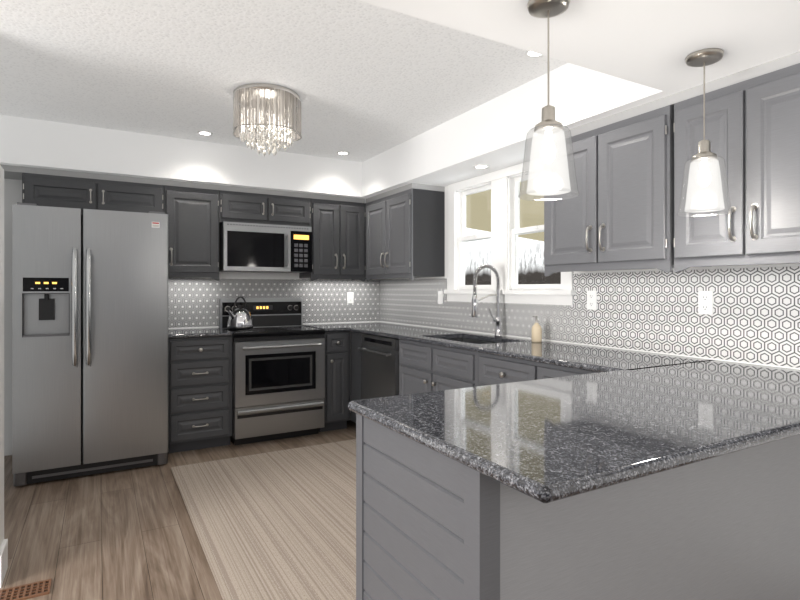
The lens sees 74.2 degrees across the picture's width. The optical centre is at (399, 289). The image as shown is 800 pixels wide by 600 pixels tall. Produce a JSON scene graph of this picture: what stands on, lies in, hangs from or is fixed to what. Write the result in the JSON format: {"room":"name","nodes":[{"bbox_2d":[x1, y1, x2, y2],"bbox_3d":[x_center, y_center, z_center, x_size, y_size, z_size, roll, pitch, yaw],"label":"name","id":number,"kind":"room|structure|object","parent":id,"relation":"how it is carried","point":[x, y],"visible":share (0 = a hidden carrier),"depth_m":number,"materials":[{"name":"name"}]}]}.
{"room":"kitchen","nodes":[
{"label":"kitchen","id":0,"kind":"room"},
{"bbox_2d":[0,165,7,587],"bbox_3d":[-2.402,0.024,3.078,0.414,2.470,2.180,0,0,-30],"label":"wall","id":1,"kind":"structure","parent":0,"point":[3,555],"depth_m":2.33,"materials":[{"name":"white paint"}]},
{"bbox_2d":[0,413,355,599],"bbox_3d":[-0.904,1.289,0.381,6.650,0.060,8.650,0,0,-30],"label":"floor","id":2,"kind":"structure","parent":0,"point":[128,534],"depth_m":2.74,"materials":[{"name":"brown wood"}]},
{"bbox_2d":[0,578,51,599],"bbox_3d":[-1.612,1.255,2.164,0.305,0.008,0.120,0,0,-30],"label":"floor vent","id":3,"kind":"object","parent":2,"relation":"in","point":[32,590],"visible":1,"depth_m":2.20,"materials":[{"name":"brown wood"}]},
{"bbox_2d":[12,202,167,485],"bbox_3d":[-2.227,0.346,3.872,0.904,1.801,0.912,0,0,-30],"label":"refrigerator","id":4,"kind":"object","parent":2,"relation":"on","point":[89,341],"visible":1,"depth_m":3.53,"materials":[{"name":"silver metal"}]},
{"bbox_2d":[168,336,231,453],"bbox_3d":[-1.687,0.817,4.341,0.488,0.885,0.651,0,0,-30],"label":"base cabinet","id":5,"kind":"object","parent":2,"relation":"on","point":[199,392],"visible":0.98,"depth_m":4.09,"materials":[{"name":"paint"}]},
{"bbox_2d":[168,327,232,338],"bbox_3d":[-1.695,0.354,4.356,0.488,0.031,0.653,0,0,-30],"label":"countertop","id":6,"kind":"structure","parent":5,"relation":"on","point":[195,332],"depth_m":4.17,"materials":[{"name":"stone"}]},
{"bbox_2d":[171,439,355,599],"bbox_3d":[-0.378,1.253,3.004,1.440,0.010,2.450,0,0,-30],"label":"rug","id":7,"kind":"object","parent":2,"relation":"on","point":[278,525],"visible":0.38,"depth_m":2.86,"materials":[{"name":"fabric"}]},
{"bbox_2d":[219,298,324,444],"bbox_3d":[-1.120,0.669,4.615,0.760,1.180,0.716,0,0,-30],"label":"range oven","id":8,"kind":"object","parent":2,"relation":"on","point":[278,370],"visible":0.79,"depth_m":4.39,"materials":[{"name":"silver metal"}]},
{"bbox_2d":[227,296,253,329],"bbox_3d":[-1.400,0.201,4.609,0.239,0.284,0.220,0,0,-30],"label":"kettle","id":9,"kind":"object","parent":8,"relation":"on","point":[240,318],"visible":1,"depth_m":4.53,"materials":[{"name":"silver metal"}]},
{"bbox_2d":[319,331,349,431],"bbox_3d":[-0.693,0.817,4.907,0.262,0.885,0.651,0,0,-30],"label":"base cabinet","id":10,"kind":"object","parent":2,"relation":"on","point":[337,383],"visible":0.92,"depth_m":4.66,"materials":[{"name":"paint"}]},
{"bbox_2d":[302,323,345,331],"bbox_3d":[-0.719,0.354,4.912,0.225,0.031,0.653,0,0,-30],"label":"countertop","id":11,"kind":"structure","parent":10,"relation":"on","point":[329,327],"depth_m":4.85,"materials":[{"name":"stone"}]},
{"bbox_2d":[351,331,363,422],"bbox_3d":[-0.243,0.817,4.688,0.300,0.885,0.275,0,0,-30],"label":"cabinet filler","id":12,"kind":"object","parent":2,"relation":"on","point":[356,343],"visible":0.21,"depth_m":4.64,"materials":[{"name":"paint"}]},
{"bbox_2d":[358,334,398,399],"bbox_3d":[0.059,0.817,4.353,0.666,0.884,0.593,0,0,-30],"label":"dishwasher","id":13,"kind":"object","parent":2,"relation":"on","point":[379,366],"visible":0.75,"depth_m":4.19,"materials":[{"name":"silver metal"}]},
{"bbox_2d":[399,339,477,394],"bbox_3d":[0.468,0.817,3.690,0.651,0.885,0.950,0,0,-30],"label":"base cabinet","id":14,"kind":"object","parent":2,"relation":"on","point":[423,367],"visible":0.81,"depth_m":3.52,"materials":[{"name":"paint"}]},
{"bbox_2d":[478,353,598,385],"bbox_3d":[0.948,0.817,2.845,0.651,0.885,0.990,0,0,-30],"label":"base cabinet","id":15,"kind":"object","parent":2,"relation":"on","point":[494,369],"visible":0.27,"depth_m":2.85,"materials":[{"name":"paint"}]},
{"bbox_2d":[338,322,799,389],"bbox_3d":[0.565,0.354,3.548,0.658,0.031,4.293,0,0,-30],"label":"countertop","id":16,"kind":"structure","parent":15,"relation":"on","point":[569,355],"depth_m":2.76,"materials":[{"name":"stone"}]},
{"bbox_2d":[445,338,499,343],"bbox_3d":[0.484,0.467,3.673,0.418,0.192,0.728,0,0,-30],"label":"sink basin","id":17,"kind":"object","parent":16,"relation":"in","point":[469,340],"visible":0.02,"depth_m":3.99,"materials":[{"name":"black metal"}]},
{"bbox_2d":[472,264,501,336],"bbox_3d":[0.606,0.079,3.765,0.260,0.520,0.092,0,0,-30],"label":"faucet","id":18,"kind":"object","parent":16,"relation":"on","point":[496,320],"visible":1,"depth_m":3.77,"materials":[{"name":"silver metal"}]},
{"bbox_2d":[531,316,541,342],"bbox_3d":[0.878,0.253,3.402,0.068,0.172,0.065,0,0,-30],"label":"soap dispenser","id":19,"kind":"object","parent":16,"relation":"on","point":[536,332],"visible":1,"depth_m":3.38,"materials":[{"name":"beige"}]},
{"bbox_2d":[356,413,799,599],"bbox_3d":[0.836,0.817,1.829,1.888,0.885,0.607,0,0,-30],"label":"base cabinet","id":20,"kind":"object","parent":2,"relation":"on","point":[431,524],"visible":0.71,"depth_m":1.38,"materials":[{"name":"paint"}]},
{"bbox_2d":[348,366,799,502],"bbox_3d":[0.588,0.354,1.569,1.260,0.031,0.831,0,0,-30],"label":"countertop","id":21,"kind":"structure","parent":20,"relation":"on","point":[621,416],"depth_m":1.35,"materials":[{"name":"stone"}]},
{"bbox_2d":[4,179,379,455],"bbox_3d":[-3.071,0.024,4.037,6.500,2.470,0.150,0,0,-30],"label":"wall","id":22,"kind":"structure","parent":0,"point":[12,191],"depth_m":4.01,"materials":[{"name":"white paint"}]},
{"bbox_2d":[164,185,218,279],"bbox_3d":[-1.774,-0.457,4.467,0.425,0.759,0.383,0,0,-30],"label":"upper cabinet","id":23,"kind":"object","parent":22,"relation":"attached to","point":[193,232],"visible":0.92,"depth_m":4.33,"materials":[{"name":"paint"}]},
{"bbox_2d":[168,278,379,328],"bbox_3d":[-1.154,0.120,5.035,2.100,0.436,0.011,0,0,-30],"label":"tile backsplash","id":24,"kind":"structure","parent":22,"relation":"attached to","point":[192,302],"depth_m":5.04,"materials":[{"name":"white tile"}]},
{"bbox_2d":[347,292,353,302],"bbox_3d":[-0.505,0.084,5.397,0.070,0.114,0.008,0,0,-30],"label":"electrical outlet","id":25,"kind":"object","parent":24,"relation":"attached to","point":[350,297],"visible":1,"depth_m":5.40,"materials":[{"name":"white plastic"}]},
{"bbox_2d":[299,198,364,281],"bbox_3d":[-0.643,-0.457,5.110,0.553,0.759,0.383,0,0,-30],"label":"upper cabinet","id":26,"kind":"object","parent":22,"relation":"attached to","point":[338,239],"visible":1,"depth_m":4.97,"materials":[{"name":"paint"}]},
{"bbox_2d":[0,0,566,161],"bbox_3d":[-0.904,-1.251,0.381,6.650,0.080,8.650,0,0,-30],"label":"ceiling","id":27,"kind":"structure","parent":0,"point":[364,81],"depth_m":2.87,"materials":[{"name":"white paint"}]},
{"bbox_2d":[197,131,212,135],"bbox_3d":[-1.508,-1.208,4.092,0.120,0.007,0.120,0,0,-30],"label":"recessed light","id":28,"kind":"object","parent":27,"relation":"in","point":[206,133],"visible":0.96,"depth_m":4.09,"materials":[{"name":"white"}]},
{"bbox_2d":[336,151,349,154],"bbox_3d":[-0.505,-1.208,4.691,0.120,0.007,0.120,0,0,-30],"label":"recessed light","id":29,"kind":"object","parent":27,"relation":"in","point":[342,152],"visible":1,"depth_m":4.68,"materials":[{"name":"white"}]},
{"bbox_2d":[524,50,543,57],"bbox_3d":[0.693,-1.208,2.697,0.120,0.007,0.120,0,0,-30],"label":"recessed light","id":30,"kind":"object","parent":27,"relation":"in","point":[528,53],"visible":0.46,"depth_m":2.72,"materials":[{"name":"white"}]},
{"bbox_2d":[0,0,799,202],"bbox_3d":[-0.933,-1.021,0.278,6.500,0.380,8.500,0,0,-30],"label":"soffit","id":31,"kind":"structure","parent":0,"point":[624,59],"depth_m":3.10,"materials":[{"name":"white paint"}]},
{"bbox_2d":[22,173,163,212],"bbox_3d":[-2.367,-0.700,4.133,0.930,0.272,0.376,0,0,-30],"label":"upper cabinet","id":32,"kind":"object","parent":31,"relation":"hanging from","point":[63,191],"visible":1,"depth_m":3.98,"materials":[{"name":"paint"}]},
{"bbox_2d":[219,190,310,226],"bbox_3d":[-1.238,-0.704,4.776,0.806,0.265,0.376,0,0,-30],"label":"upper cabinet","id":33,"kind":"object","parent":31,"relation":"hanging from","point":[242,207],"visible":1,"depth_m":4.62,"materials":[{"name":"paint"}]},
{"bbox_2d":[219,221,311,272],"bbox_3d":[-1.217,-0.363,4.742,0.772,0.408,0.451,0,0,-30],"label":"microwave","id":34,"kind":"object","parent":33,"relation":"attached to","point":[256,247],"visible":1,"depth_m":4.58,"materials":[{"name":"silver metal"}]},
{"bbox_2d":[473,164,489,168],"bbox_3d":[0.581,-0.878,3.786,0.120,0.007,0.120,0,0,-30],"label":"recessed light","id":35,"kind":"object","parent":31,"relation":"in","point":[482,166],"visible":1,"depth_m":3.77,"materials":[{"name":"white"}]},
{"bbox_2d":[518,0,578,200],"bbox_3d":[0.455,-0.583,1.620,0.180,0.595,0.180,0,0,-30],"label":"pendant light","id":36,"kind":"object","parent":31,"relation":"hanging from","point":[548,174],"visible":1,"depth_m":1.59,"materials":[{"name":"white glass"}]},
{"bbox_2d":[677,48,731,216],"bbox_3d":[1.144,-0.583,1.989,0.180,0.595,0.180,0,0,-30],"label":"pendant light","id":37,"kind":"object","parent":31,"relation":"hanging from","point":[705,191],"visible":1,"depth_m":1.96,"materials":[{"name":"white glass"}]},
{"bbox_2d":[380,186,799,300],"bbox_3d":[1.892,0.024,1.972,0.085,2.470,8.650,0,0,-30],"label":"wall","id":38,"kind":"structure","parent":0,"point":[606,271],"depth_m":3.10,"materials":[{"name":"white paint"}]},
{"bbox_2d":[352,188,444,281],"bbox_3d":[-0.081,-0.457,4.961,0.383,0.759,1.200,0,0,-30],"label":"upper cabinet","id":39,"kind":"object","parent":38,"relation":"attached to","point":[405,234],"visible":1,"depth_m":4.51,"materials":[{"name":"paint"}]},
{"bbox_2d":[444,160,575,304],"bbox_3d":[0.770,-0.390,3.893,0.135,0.978,1.380,0,0,-30],"label":"window","id":40,"kind":"structure","parent":38,"relation":"in","point":[503,185],"depth_m":3.89,"materials":[{"name":"white wood"}]},
{"bbox_2d":[380,266,799,369],"bbox_3d":[1.071,0.120,3.317,0.011,0.436,5.200,0,0,-30],"label":"tile backsplash","id":41,"kind":"structure","parent":38,"relation":"attached to","point":[754,318],"depth_m":2.80,"materials":[{"name":"white tile"}]},
{"bbox_2d":[438,291,442,303],"bbox_3d":[0.347,0.069,4.573,0.011,0.114,0.070,0,0,-30],"label":"outlet","id":42,"kind":"object","parent":41,"relation":"attached to","point":[440,297],"visible":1,"depth_m":4.56,"materials":[{"name":"white plastic"}]},
{"bbox_2d":[587,291,596,309],"bbox_3d":[1.148,0.064,3.168,0.008,0.114,0.070,0,0,-30],"label":"electrical outlet","id":43,"kind":"object","parent":41,"relation":"attached to","point":[591,300],"visible":1,"depth_m":3.16,"materials":[{"name":"white plastic"}]},
{"bbox_2d":[698,291,712,314],"bbox_3d":[1.486,0.064,2.574,0.008,0.114,0.070,0,0,-30],"label":"electrical outlet","id":44,"kind":"object","parent":41,"relation":"attached to","point":[705,302],"visible":1,"depth_m":2.57,"materials":[{"name":"white plastic"}]},
{"bbox_2d":[544,105,711,275],"bbox_3d":[1.149,-0.457,2.800,0.383,0.759,0.775,0,0,-30],"label":"upper cabinet","id":45,"kind":"object","parent":38,"relation":"attached to","point":[617,213],"visible":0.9,"depth_m":2.62,"materials":[{"name":"paint"}]},
{"bbox_2d":[673,63,799,271],"bbox_3d":[1.503,-0.457,2.179,0.383,0.759,0.615,0,0,-30],"label":"upper cabinet","id":46,"kind":"object","parent":38,"relation":"attached to","point":[752,130],"visible":0.9,"depth_m":2.10,"materials":[{"name":"paint"}]},
{"label":"outside","id":47,"kind":"structure","parent":0,"visible":0},
{"bbox_2d":[466,181,543,240],"bbox_3d":[4.294,-1.056,6.864,8.900,0.030,11.778,0,0,-30],"label":"ceiling","id":48,"kind":"structure","parent":47,"point":[487,209],"depth_m":7.15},
{"bbox_2d":[465,228,560,284],"bbox_3d":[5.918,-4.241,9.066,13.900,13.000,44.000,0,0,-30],"label":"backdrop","id":49,"kind":"structure","parent":47,"point":[528,270],"depth_m":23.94,"materials":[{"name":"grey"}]}
]}

